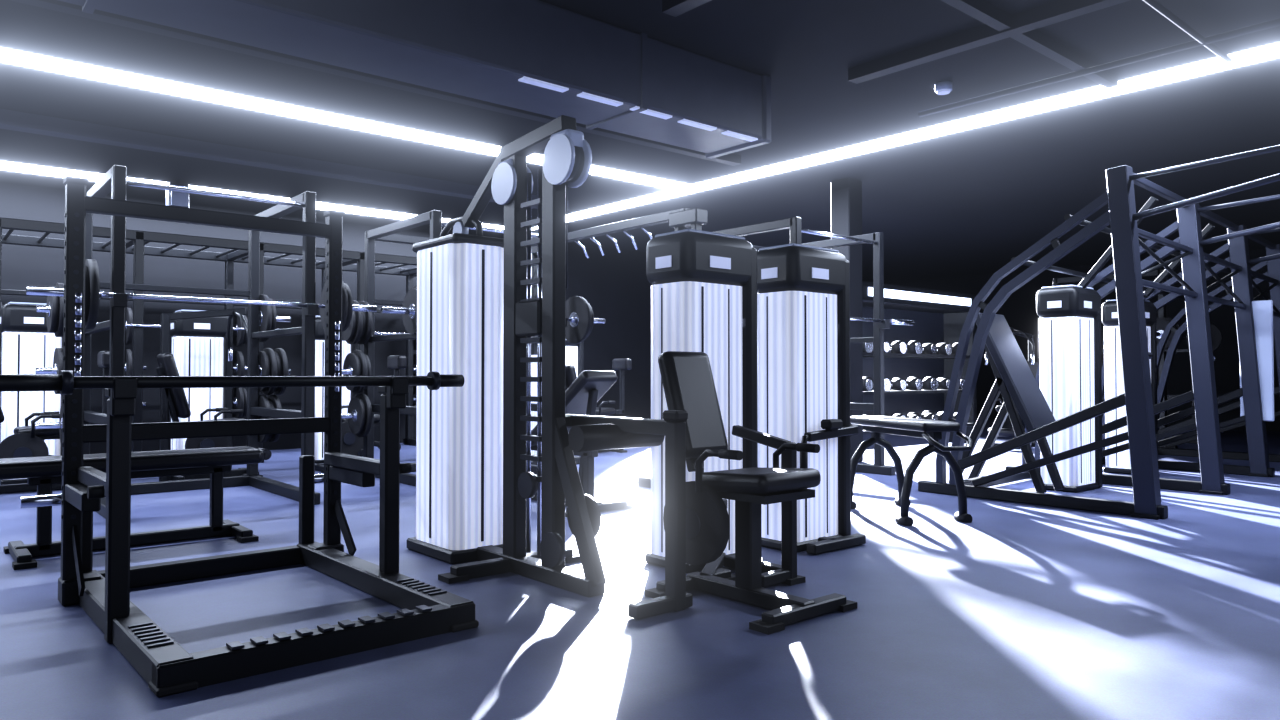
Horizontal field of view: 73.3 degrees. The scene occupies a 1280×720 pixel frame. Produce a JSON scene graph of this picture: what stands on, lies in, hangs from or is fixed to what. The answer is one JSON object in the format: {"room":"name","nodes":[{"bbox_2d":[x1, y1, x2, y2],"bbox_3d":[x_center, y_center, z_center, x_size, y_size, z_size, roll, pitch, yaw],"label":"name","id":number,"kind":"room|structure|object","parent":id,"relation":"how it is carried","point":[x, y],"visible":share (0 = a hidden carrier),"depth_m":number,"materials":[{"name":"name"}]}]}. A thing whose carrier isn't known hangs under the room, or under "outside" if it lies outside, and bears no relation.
{"room":"gym","nodes":[
{"label":"gym","id":0,"kind":"room"},
{"bbox_2d":[165,181,189,207],"bbox_3d":[-4.961,-1.769,9.228,0.200,0.300,0.191,1,-1,-40],"label":"ceiling speaker","id":1,"kind":"object","parent":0,"point":[173,198],"depth_m":9.16},
{"bbox_2d":[0,173,895,453],"bbox_3d":[-3.407,-0.376,11.696,24.400,3.000,0.200,1,-1,-40],"label":"wall","id":2,"kind":"structure","parent":0,"point":[616,286],"depth_m":10.65,"materials":[{"name":"grey paint"}]},
{"bbox_2d":[0,420,1279,719],"bbox_3d":[1.204,1.090,6.271,24.400,0.120,14.400,1,-1,-40],"label":"floor","id":3,"kind":"structure","parent":0,"point":[1017,611],"depth_m":3.22,"materials":[{"name":"rubber"}]},
{"bbox_2d":[0,302,109,493],"bbox_3d":[-4.947,0.278,7.080,0.962,1.532,1.130,1,-1,-40],"label":"machine","id":4,"kind":"object","parent":3,"relation":"on","point":[27,343],"visible":0.43,"depth_m":7.19,"materials":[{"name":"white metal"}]},
{"bbox_2d":[0,446,263,569],"bbox_3d":[-2.720,0.752,4.635,1.250,0.498,0.570,1,-1,-40],"label":"bench","id":5,"kind":"object","parent":3,"relation":"on","point":[43,471],"visible":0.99,"depth_m":4.62,"materials":[{"name":"black leather"}]},
{"bbox_2d":[26,165,376,518],"bbox_3d":[-3.257,-0.095,6.311,2.160,2.250,1.775,1,-1,-40],"label":"power rack","id":6,"kind":"object","parent":3,"relation":"on","point":[262,315],"visible":0.55,"depth_m":6.24,"materials":[{"name":"black metal"}]},
{"bbox_2d":[0,217,416,462],"bbox_3d":[-3.915,-0.068,10.007,5.920,2.325,1.400,1,-1,-40],"label":"rig","id":7,"kind":"object","parent":3,"relation":"on","point":[136,240],"visible":0.3,"depth_m":9.21,"materials":[{"name":"black metal"}]},
{"bbox_2d":[156,308,271,480],"bbox_3d":[-3.979,0.291,7.871,0.900,1.532,1.185,1,-1,-40],"label":"machine","id":8,"kind":"object","parent":3,"relation":"on","point":[202,341],"visible":0.61,"depth_m":8.02,"materials":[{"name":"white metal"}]},
{"bbox_2d":[0,176,478,697],"bbox_3d":[-1.597,0.120,3.316,1.850,1.725,1.585,1,-1,-41],"label":"rack","id":9,"kind":"object","parent":3,"relation":"on","point":[427,610],"visible":1,"depth_m":3.46,"materials":[{"name":"black metal"}]},
{"bbox_2d":[314,316,406,472],"bbox_3d":[-2.975,0.307,8.765,0.875,1.532,1.130,1,-1,-40],"label":"machine","id":10,"kind":"object","parent":3,"relation":"on","point":[351,444],"visible":0.26,"depth_m":8.81,"materials":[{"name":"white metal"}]},
{"bbox_2d":[342,210,604,485],"bbox_3d":[-1.594,-0.069,7.797,2.160,2.250,1.775,1,-1,-40],"label":"power rack","id":11,"kind":"object","parent":3,"relation":"on","point":[580,320],"visible":0.45,"depth_m":7.75,"materials":[{"name":"black metal"}]},
{"bbox_2d":[407,115,692,618],"bbox_3d":[-0.508,-0.038,3.983,0.740,2.054,1.825,1,-1,-40],"label":"machine","id":12,"kind":"object","parent":3,"relation":"on","point":[478,317],"visible":1,"depth_m":4.04,"materials":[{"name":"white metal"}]},
{"bbox_2d":[531,370,633,516],"bbox_3d":[-0.623,0.553,6.187,0.570,0.950,1.149,1,-1,-40],"label":"bench","id":13,"kind":"object","parent":3,"relation":"on","point":[582,396],"visible":0.24,"depth_m":5.83,"materials":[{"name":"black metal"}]},
{"bbox_2d":[565,340,631,452],"bbox_3d":[-0.744,0.337,10.473,0.962,1.532,1.130,1,-1,-40],"label":"machine","id":14,"kind":"object","parent":3,"relation":"on","point":[574,353],"visible":0.34,"depth_m":10.50,"materials":[{"name":"black metal"}]},
{"bbox_2d":[531,207,706,487],"bbox_3d":[-0.312,-0.100,8.021,0.700,2.320,2.700,1,-1,-40],"label":"machine","id":15,"kind":"object","parent":3,"relation":"on","point":[682,218],"visible":0.23,"depth_m":7.83,"materials":[{"name":"black metal"}]},
{"bbox_2d":[645,229,856,634],"bbox_3d":[0.418,0.180,3.806,0.912,1.612,1.180,1,-1,-40],"label":"machine","id":16,"kind":"object","parent":3,"relation":"on","point":[704,287],"visible":0.94,"depth_m":3.87,"materials":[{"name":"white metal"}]},
{"bbox_2d":[757,243,865,553],"bbox_3d":[0.901,0.196,4.676,0.506,1.612,0.425,1,-1,-40],"label":"machine","id":17,"kind":"object","parent":3,"relation":"on","point":[803,296],"visible":0.9,"depth_m":4.58,"materials":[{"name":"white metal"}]},
{"bbox_2d":[713,217,914,475],"bbox_3d":[1.349,-0.063,8.124,2.160,2.250,1.600,1,-1,-40],"label":"power rack","id":18,"kind":"object","parent":3,"relation":"on","point":[794,223],"visible":0.29,"depth_m":7.99,"materials":[{"name":"black metal"}]},
{"bbox_2d":[831,178,862,461],"bbox_3d":[2.213,-0.420,9.197,0.240,3.000,0.240,1,-1,-40],"label":"column","id":19,"kind":"structure","parent":3,"relation":"on","point":[846,194],"depth_m":9.11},
{"bbox_2d":[850,416,972,525],"bbox_3d":[1.753,0.708,5.634,0.481,0.640,1.065,0,-1,-15],"label":"bench","id":20,"kind":"object","parent":3,"relation":"on","point":[930,430],"visible":0.93,"depth_m":5.38,"materials":[{"name":"black metal"}]},
{"bbox_2d":[862,281,976,449],"bbox_3d":[3.337,0.108,10.798,2.700,2.000,0.512,1,-1,-40],"label":"dumbbell rack","id":21,"kind":"object","parent":3,"relation":"on","point":[919,358],"visible":0.56,"depth_m":11.04,"materials":[{"name":"black metal"}]},
{"bbox_2d":[985,327,1039,448],"bbox_3d":[5.027,0.303,10.835,0.900,1.612,1.185,1,-1,-40],"label":"machine","id":22,"kind":"object","parent":3,"relation":"on","point":[1007,430],"visible":0.23,"depth_m":11.12,"materials":[{"name":"black metal"}]},
{"bbox_2d":[918,145,1279,519],"bbox_3d":[5.178,-0.121,7.299,5.230,2.344,3.730,1,-1,-40],"label":"machine","id":23,"kind":"object","parent":3,"relation":"on","point":[1061,409],"visible":0.98,"depth_m":6.74,"materials":[{"name":"grey metal"}]},
{"bbox_2d":[1036,269,1222,447],"bbox_3d":[6.618,-0.002,11.654,2.160,2.250,1.775,1,-1,-40],"label":"power rack","id":24,"kind":"object","parent":3,"relation":"on","point":[1162,321],"visible":0.14,"depth_m":11.47,"materials":[{"name":"black metal"}]},
{"bbox_2d":[0,0,1279,282],"bbox_3d":[1.204,-2.030,6.325,24.400,0.120,14.400,1,-1,-40],"label":"ceiling","id":25,"kind":"structure","parent":0,"point":[968,202],"depth_m":7.20,"materials":[{"name":"grey paint"}]},
{"bbox_2d":[58,0,770,158],"bbox_3d":[-3.668,-1.809,2.449,11.560,0.483,0.600,1,-1,-40],"label":"duct","id":26,"kind":"object","parent":25,"relation":"attached to","point":[535,56],"depth_m":4.76,"materials":[{"name":"grey metal"}]},
{"bbox_2d":[0,0,1279,210],"bbox_3d":[-2.170,-1.983,2.114,13.400,0.120,10.980,1,-1,-40],"label":"ceiling beams","id":27,"kind":"structure","parent":25,"relation":"attached to","point":[999,25],"depth_m":5.74,"materials":[{"name":"black metal"}]},
{"bbox_2d":[0,42,1279,229],"bbox_3d":[-2.856,-1.991,3.119,13.512,0.070,12.500,1,-1,-40],"label":"led","id":28,"kind":"object","parent":25,"relation":"attached to","point":[1272,51],"depth_m":6.91,"materials":[{"name":"white plastic"}]},
{"bbox_2d":[935,81,951,94],"bbox_3d":[2.169,-1.940,6.148,0.120,0.065,0.120,1,-1,-40],"label":"ceiling sensor","id":29,"kind":"object","parent":25,"relation":"attached to","point":[944,87],"depth_m":6.11,"materials":[{"name":"white plastic"}]},
{"bbox_2d":[896,249,1279,431],"bbox_3d":[10.405,-0.333,14.155,0.200,3.000,14.000,1,-1,-40],"label":"wall","id":30,"kind":"structure","parent":0,"point":[1019,310],"depth_m":15.20,"materials":[{"name":"black paint"}]}
]}

